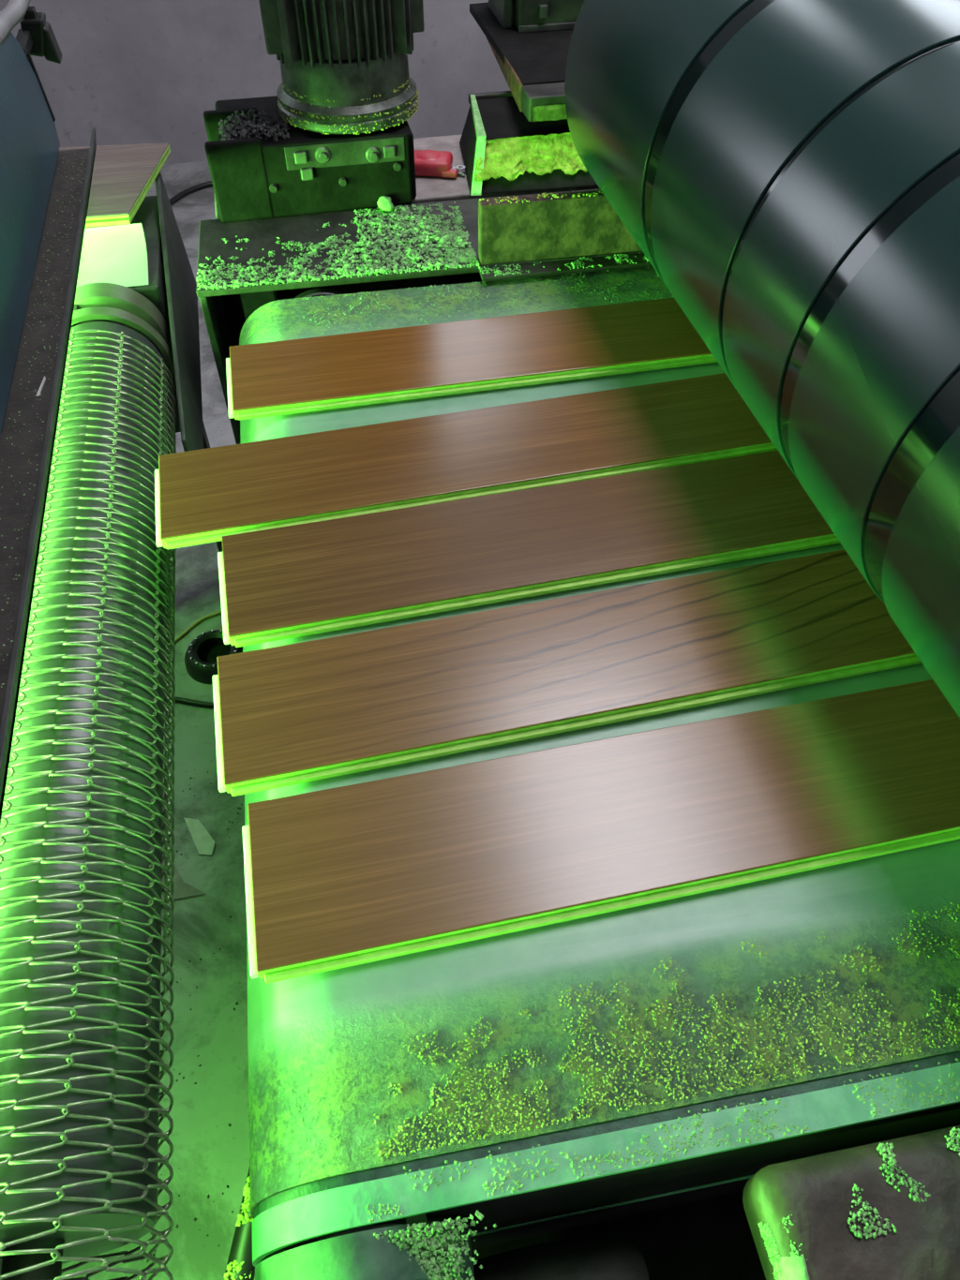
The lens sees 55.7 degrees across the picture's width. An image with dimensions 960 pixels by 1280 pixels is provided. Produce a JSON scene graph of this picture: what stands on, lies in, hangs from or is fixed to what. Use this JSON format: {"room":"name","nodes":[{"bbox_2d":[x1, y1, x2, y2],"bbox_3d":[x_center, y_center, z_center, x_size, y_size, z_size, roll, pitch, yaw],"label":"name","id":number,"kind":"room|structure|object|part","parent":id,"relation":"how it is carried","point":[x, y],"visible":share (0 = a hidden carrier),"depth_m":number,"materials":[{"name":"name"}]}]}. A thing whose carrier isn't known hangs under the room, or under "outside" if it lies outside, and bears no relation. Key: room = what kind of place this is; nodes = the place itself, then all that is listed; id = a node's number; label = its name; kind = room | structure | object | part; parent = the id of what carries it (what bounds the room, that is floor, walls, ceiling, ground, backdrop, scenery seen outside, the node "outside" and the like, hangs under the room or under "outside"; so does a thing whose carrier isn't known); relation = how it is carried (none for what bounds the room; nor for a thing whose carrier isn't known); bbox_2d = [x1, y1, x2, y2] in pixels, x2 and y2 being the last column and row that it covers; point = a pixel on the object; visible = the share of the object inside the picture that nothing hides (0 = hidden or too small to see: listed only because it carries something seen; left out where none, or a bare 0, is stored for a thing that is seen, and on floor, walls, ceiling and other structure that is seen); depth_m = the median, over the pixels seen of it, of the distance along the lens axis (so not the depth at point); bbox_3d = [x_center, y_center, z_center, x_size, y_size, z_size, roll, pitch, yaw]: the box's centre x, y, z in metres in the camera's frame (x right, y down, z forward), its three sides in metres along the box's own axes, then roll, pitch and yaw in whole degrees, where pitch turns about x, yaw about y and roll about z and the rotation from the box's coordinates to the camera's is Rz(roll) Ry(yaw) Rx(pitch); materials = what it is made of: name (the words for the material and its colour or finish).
{"room":"factory floor","nodes":[
{"label":"factory floor","id":0,"kind":"room"},
{"bbox_2d":[61,161,254,1279],"bbox_3d":[0.752,0.080,2.043,8.000,0.120,6.150,-9,50,-8],"label":"floor","id":1,"kind":"structure","parent":0,"point":[206,1153],"depth_m":1.56,"materials":[{"name":"concrete"}]},
{"bbox_2d":[0,0,96,823],"bbox_3d":[-0.829,0.225,1.067,0.896,1.182,1.962,-9,50,-8],"label":"machine housing","id":2,"kind":"object","parent":1,"relation":"on","point":[45,189],"visible":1,"depth_m":1.01,"materials":[{"name":"blue metal"}]},
{"bbox_3d":[-0.639,-0.066,0.661,0.450,0.153,1.802,-9,50,-8],"label":"blue panel","id":3,"kind":"part","parent":2,"relation":"part of","materials":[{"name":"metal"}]},
{"bbox_3d":[-0.623,-0.836,1.274,0.045,0.065,0.119,-9,50,-8],"label":"latch knob","id":4,"kind":"part","parent":2,"relation":"part of","materials":[{"name":"black rubber"}]},
{"bbox_2d":[35,376,45,396],"bbox_3d":[-0.449,-0.260,0.931,0.003,0.003,0.031,-1,50,-1],"label":"paper scrap","id":5,"kind":"object","parent":2,"relation":"on","point":[44,378],"visible":1,"depth_m":0.93,"materials":[{"name":"white paper"}]},
{"bbox_2d":[0,171,222,1279],"bbox_3d":[-0.705,0.286,1.194,0.803,0.908,1.940,-9,50,-8],"label":"conveyor","id":6,"kind":"object","parent":1,"relation":"on","point":[81,905],"visible":0.9,"depth_m":0.79,"materials":[{"name":"metal"}]},
{"bbox_3d":[-0.739,0.150,0.770,0.665,0.006,1.620,-9,50,-8],"label":"deck plate","id":7,"kind":"part","parent":6,"relation":"part of","materials":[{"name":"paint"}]},
{"bbox_3d":[-0.594,-0.565,1.353,0.186,0.049,0.103,-9,50,-8],"label":"guard plate","id":8,"kind":"part","parent":6,"relation":"part of","materials":[{"name":"metal"}]},
{"bbox_2d":[59,142,170,227],"bbox_3d":[-0.612,-0.730,1.450,0.230,0.014,0.282,-9,50,-8],"label":"plank","id":9,"kind":"object","parent":6,"relation":"on","point":[123,176],"visible":0.48,"depth_m":1.44,"materials":[{"name":"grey wood"}]},
{"bbox_3d":[-0.457,-0.484,1.397,0.022,0.215,0.640,-11,51,-9],"label":"plate","id":10,"kind":"part","parent":6,"relation":"part of","materials":[{"name":"paint"}]},
{"bbox_3d":[-0.582,-0.359,1.930,0.040,0.620,0.040,-9,50,-8],"label":"leg","id":11,"kind":"part","parent":6,"relation":"part of","materials":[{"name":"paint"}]},
{"bbox_2d":[161,847,205,901],"bbox_3d":[-0.555,0.416,1.675,0.095,0.003,0.130,-9,50,-8],"label":"paper corner","id":12,"kind":"object","parent":1,"relation":"on","point":[182,889],"visible":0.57,"depth_m":1.65,"materials":[{"name":"white paper"}]},
{"bbox_2d":[163,696,214,708],"bbox_3d":[-0.654,0.127,1.917,0.416,0.012,0.023,4,50,3],"label":"cable","id":13,"kind":"object","parent":1,"relation":"on","point":[186,701],"visible":0.23,"depth_m":1.91,"materials":[{"name":"black rubber"}]},
{"bbox_2d":[169,180,212,205],"bbox_3d":[-1.120,-1.470,3.266,0.214,0.020,1.021,11,51,10],"label":"cable","id":14,"kind":"object","parent":1,"relation":"on","point":[182,194],"visible":0.28,"depth_m":3.47,"materials":[{"name":"black rubber"}]},
{"bbox_2d":[140,769,242,1263],"bbox_3d":[-0.405,0.600,1.522,0.332,0.004,1.102,-9,50,-8],"label":"litter","id":15,"kind":"object","parent":1,"relation":"on","point":[190,778],"visible":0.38,"depth_m":1.45,"materials":[{"name":"wood"}]},
{"bbox_2d":[168,610,221,644],"bbox_3d":[-0.634,-0.043,2.064,0.030,0.007,0.434,37,59,27],"label":"cord","id":16,"kind":"object","parent":1,"relation":"on","point":[198,621],"visible":0.37,"depth_m":2.06,"materials":[{"name":"brown rubber"}]},
{"bbox_2d":[183,817,214,855],"bbox_3d":[-0.526,0.367,1.717,0.034,0.004,0.101,-24,54,-19],"label":"scrap","id":17,"kind":"object","parent":1,"relation":"on","point":[204,843],"visible":1,"depth_m":1.71,"materials":[{"name":"white paper"}]},
{"bbox_2d":[184,629,242,684],"bbox_3d":[-0.576,0.030,1.979,0.136,0.042,0.136,-9,50,-8],"label":"ring","id":18,"kind":"object","parent":1,"relation":"on","point":[200,662],"visible":0.7,"depth_m":1.97,"materials":[{"name":"black rubber"}]},
{"bbox_2d":[223,1167,254,1279],"bbox_3d":[-0.276,0.724,1.179,0.073,0.349,0.735,1,50,1],"label":"hose","id":19,"kind":"object","parent":1,"relation":"on","point":[239,1265],"visible":0.2,"depth_m":1.05,"materials":[{"name":"black rubber"}]},
{"bbox_2d":[214,134,598,219],"bbox_3d":[0.082,-0.535,1.896,1.055,0.900,0.238,-9,50,-8],"label":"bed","id":20,"kind":"object","parent":1,"relation":"on","point":[428,188],"visible":0.1,"depth_m":1.49,"materials":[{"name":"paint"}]},
{"bbox_2d":[203,0,424,222],"bbox_3d":[-0.254,-0.907,1.293,0.338,0.500,0.232,-9,50,-8],"label":"motor","id":21,"kind":"object","parent":20,"relation":"on","point":[335,134],"visible":1,"depth_m":1.34,"materials":[{"name":"metal"}]},
{"bbox_3d":[-0.204,-0.985,1.230,0.168,0.302,0.168,-9,50,-8],"label":"motor","id":22,"kind":"part","parent":21,"relation":"part of","materials":[{"name":"grey metal"}]},
{"bbox_2d":[414,149,465,178],"bbox_3d":[-0.072,-0.789,1.504,0.098,0.026,0.058,4,50,4],"label":"tape measure","id":23,"kind":"object","parent":20,"relation":"on","point":[432,163],"visible":0.91,"depth_m":1.49,"materials":[{"name":"red plastic"}]},
{"bbox_3d":[-0.038,-0.775,1.503,0.035,0.006,0.016,32,57,24],"label":"blade","id":24,"kind":"part","parent":23,"relation":"part of","materials":[{"name":"metal"}]},
{"bbox_2d":[459,90,596,195],"bbox_3d":[0.146,-0.839,1.511,0.371,0.081,0.218,-9,50,-8],"label":"metal box","id":25,"kind":"object","parent":20,"relation":"on","point":[502,151],"visible":0.45,"depth_m":1.47,"materials":[{"name":"metal"}]},
{"bbox_2d":[195,188,652,444],"bbox_3d":[0.124,-0.365,1.694,1.087,0.988,0.247,-8,50,-7],"label":"frame","id":26,"kind":"structure","parent":1,"relation":"on","point":[244,266],"depth_m":1.32,"materials":[{"name":"metal"}]},
{"bbox_3d":[-0.409,-0.273,1.680,0.010,0.890,0.195,-8,50,-7],"label":"plate","id":27,"kind":"part","parent":26,"relation":"part of","materials":[{"name":"paint"}]},
{"bbox_3d":[-0.335,-0.269,1.678,0.050,0.889,0.060,-8,50,-7],"label":"post","id":28,"kind":"part","parent":26,"relation":"part of","materials":[{"name":"grey metal"}]},
{"bbox_3d":[0.111,-0.539,1.644,1.077,0.490,0.025,-8,50,-7],"label":"plate","id":29,"kind":"part","parent":26,"relation":"part of","materials":[{"name":"metal"}]},
{"bbox_2d":[377,195,393,212],"bbox_3d":[-0.147,-0.680,1.416,0.025,0.025,0.028,-9,50,-8],"label":"clod","id":30,"kind":"object","parent":26,"relation":"on","point":[384,202],"visible":1,"depth_m":1.41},
{"bbox_3d":[0.122,-0.635,1.398,1.087,0.010,0.217,-8,50,-7],"label":"plate","id":31,"kind":"part","parent":26,"relation":"part of","materials":[{"name":"metal"}]},
{"bbox_3d":[0.139,-0.595,1.301,0.285,0.085,0.022,-8,50,-7],"label":"plate","id":32,"kind":"part","parent":26,"relation":"part of","materials":[{"name":"metal"}]},
{"bbox_2d":[469,2,573,121],"bbox_3d":[0.198,-0.714,1.969,0.352,1.020,0.487,-9,50,-8],"label":"plate","id":33,"kind":"object","parent":1,"relation":"on","point":[532,65],"visible":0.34,"depth_m":1.52,"materials":[{"name":"metal"}]},
{"bbox_3d":[0.193,-1.065,1.607,0.346,0.014,0.420,-9,50,-8],"label":"plate","id":34,"kind":"part","parent":33,"relation":"part of","materials":[{"name":"grey metal"}]},
{"bbox_2d":[488,0,583,32],"bbox_3d":[0.177,-1.237,1.573,0.302,0.260,0.180,-9,50,-8],"label":"control box","id":35,"kind":"object","parent":33,"relation":"on","point":[528,16],"visible":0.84,"depth_m":1.60,"materials":[{"name":"metal"}]},
{"bbox_2d":[238,266,959,1279],"bbox_3d":[0.550,0.160,1.316,1.615,0.887,1.264,-8,50,-7],"label":"conveyor","id":36,"kind":"object","parent":1,"relation":"on","point":[600,1096],"visible":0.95,"depth_m":0.65,"materials":[{"name":"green rubber"}]},
{"bbox_2d":[154,372,776,549],"bbox_3d":[0.209,-0.254,1.076,1.156,0.015,0.146,-11,51,-9],"label":"plank","id":37,"kind":"object","parent":36,"relation":"on","point":[203,496],"visible":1,"depth_m":1.03,"materials":[{"name":"brown wood"}]},
{"bbox_2d":[225,297,717,419],"bbox_3d":[0.252,-0.408,1.208,1.156,0.015,0.146,-9,50,-8],"label":"plank","id":38,"kind":"object","parent":36,"relation":"on","point":[352,369],"visible":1,"depth_m":1.16,"materials":[{"name":"brown wood"}]},
{"bbox_2d":[217,450,840,647],"bbox_3d":[0.305,-0.148,0.987,1.156,0.015,0.146,-10,50,-8],"label":"plank","id":39,"kind":"object","parent":36,"relation":"on","point":[288,582],"visible":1,"depth_m":0.94,"materials":[{"name":"brown wood"}]},
{"bbox_2d":[212,549,921,796],"bbox_3d":[0.331,-0.024,0.882,1.156,0.015,0.146,-10,50,-8],"label":"plank","id":40,"kind":"object","parent":36,"relation":"on","point":[291,714],"visible":1,"depth_m":0.83,"materials":[{"name":"brown wood"}]},
{"bbox_2d":[242,679,959,983],"bbox_3d":[0.385,0.101,0.776,1.156,0.015,0.146,-9,50,-8],"label":"plank","id":41,"kind":"object","parent":36,"relation":"on","point":[364,872],"visible":1,"depth_m":0.73,"materials":[{"name":"brown wood"}]},
{"bbox_2d":[742,1125,959,1279],"bbox_3d":[0.403,0.499,0.584,0.422,0.241,0.320,-8,50,-7],"label":"block","id":42,"kind":"object","parent":36,"relation":"on","point":[885,1210],"visible":1,"depth_m":0.56,"materials":[{"name":"grey metal"}]},
{"bbox_2d":[0,0,509,164],"bbox_3d":[0.124,-3.360,2.522,8.000,3.600,0.150,-9,50,-8],"label":"wall","id":43,"kind":"structure","parent":0,"point":[132,71],"depth_m":3.45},
{"bbox_2d":[564,0,959,718],"bbox_3d":[0.463,-0.239,0.781,0.400,0.400,1.750,-9,50,-8],"label":"drum","id":44,"kind":"object","parent":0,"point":[788,171],"visible":1,"depth_m":0.76,"materials":[{"name":"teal metal"}]}
]}

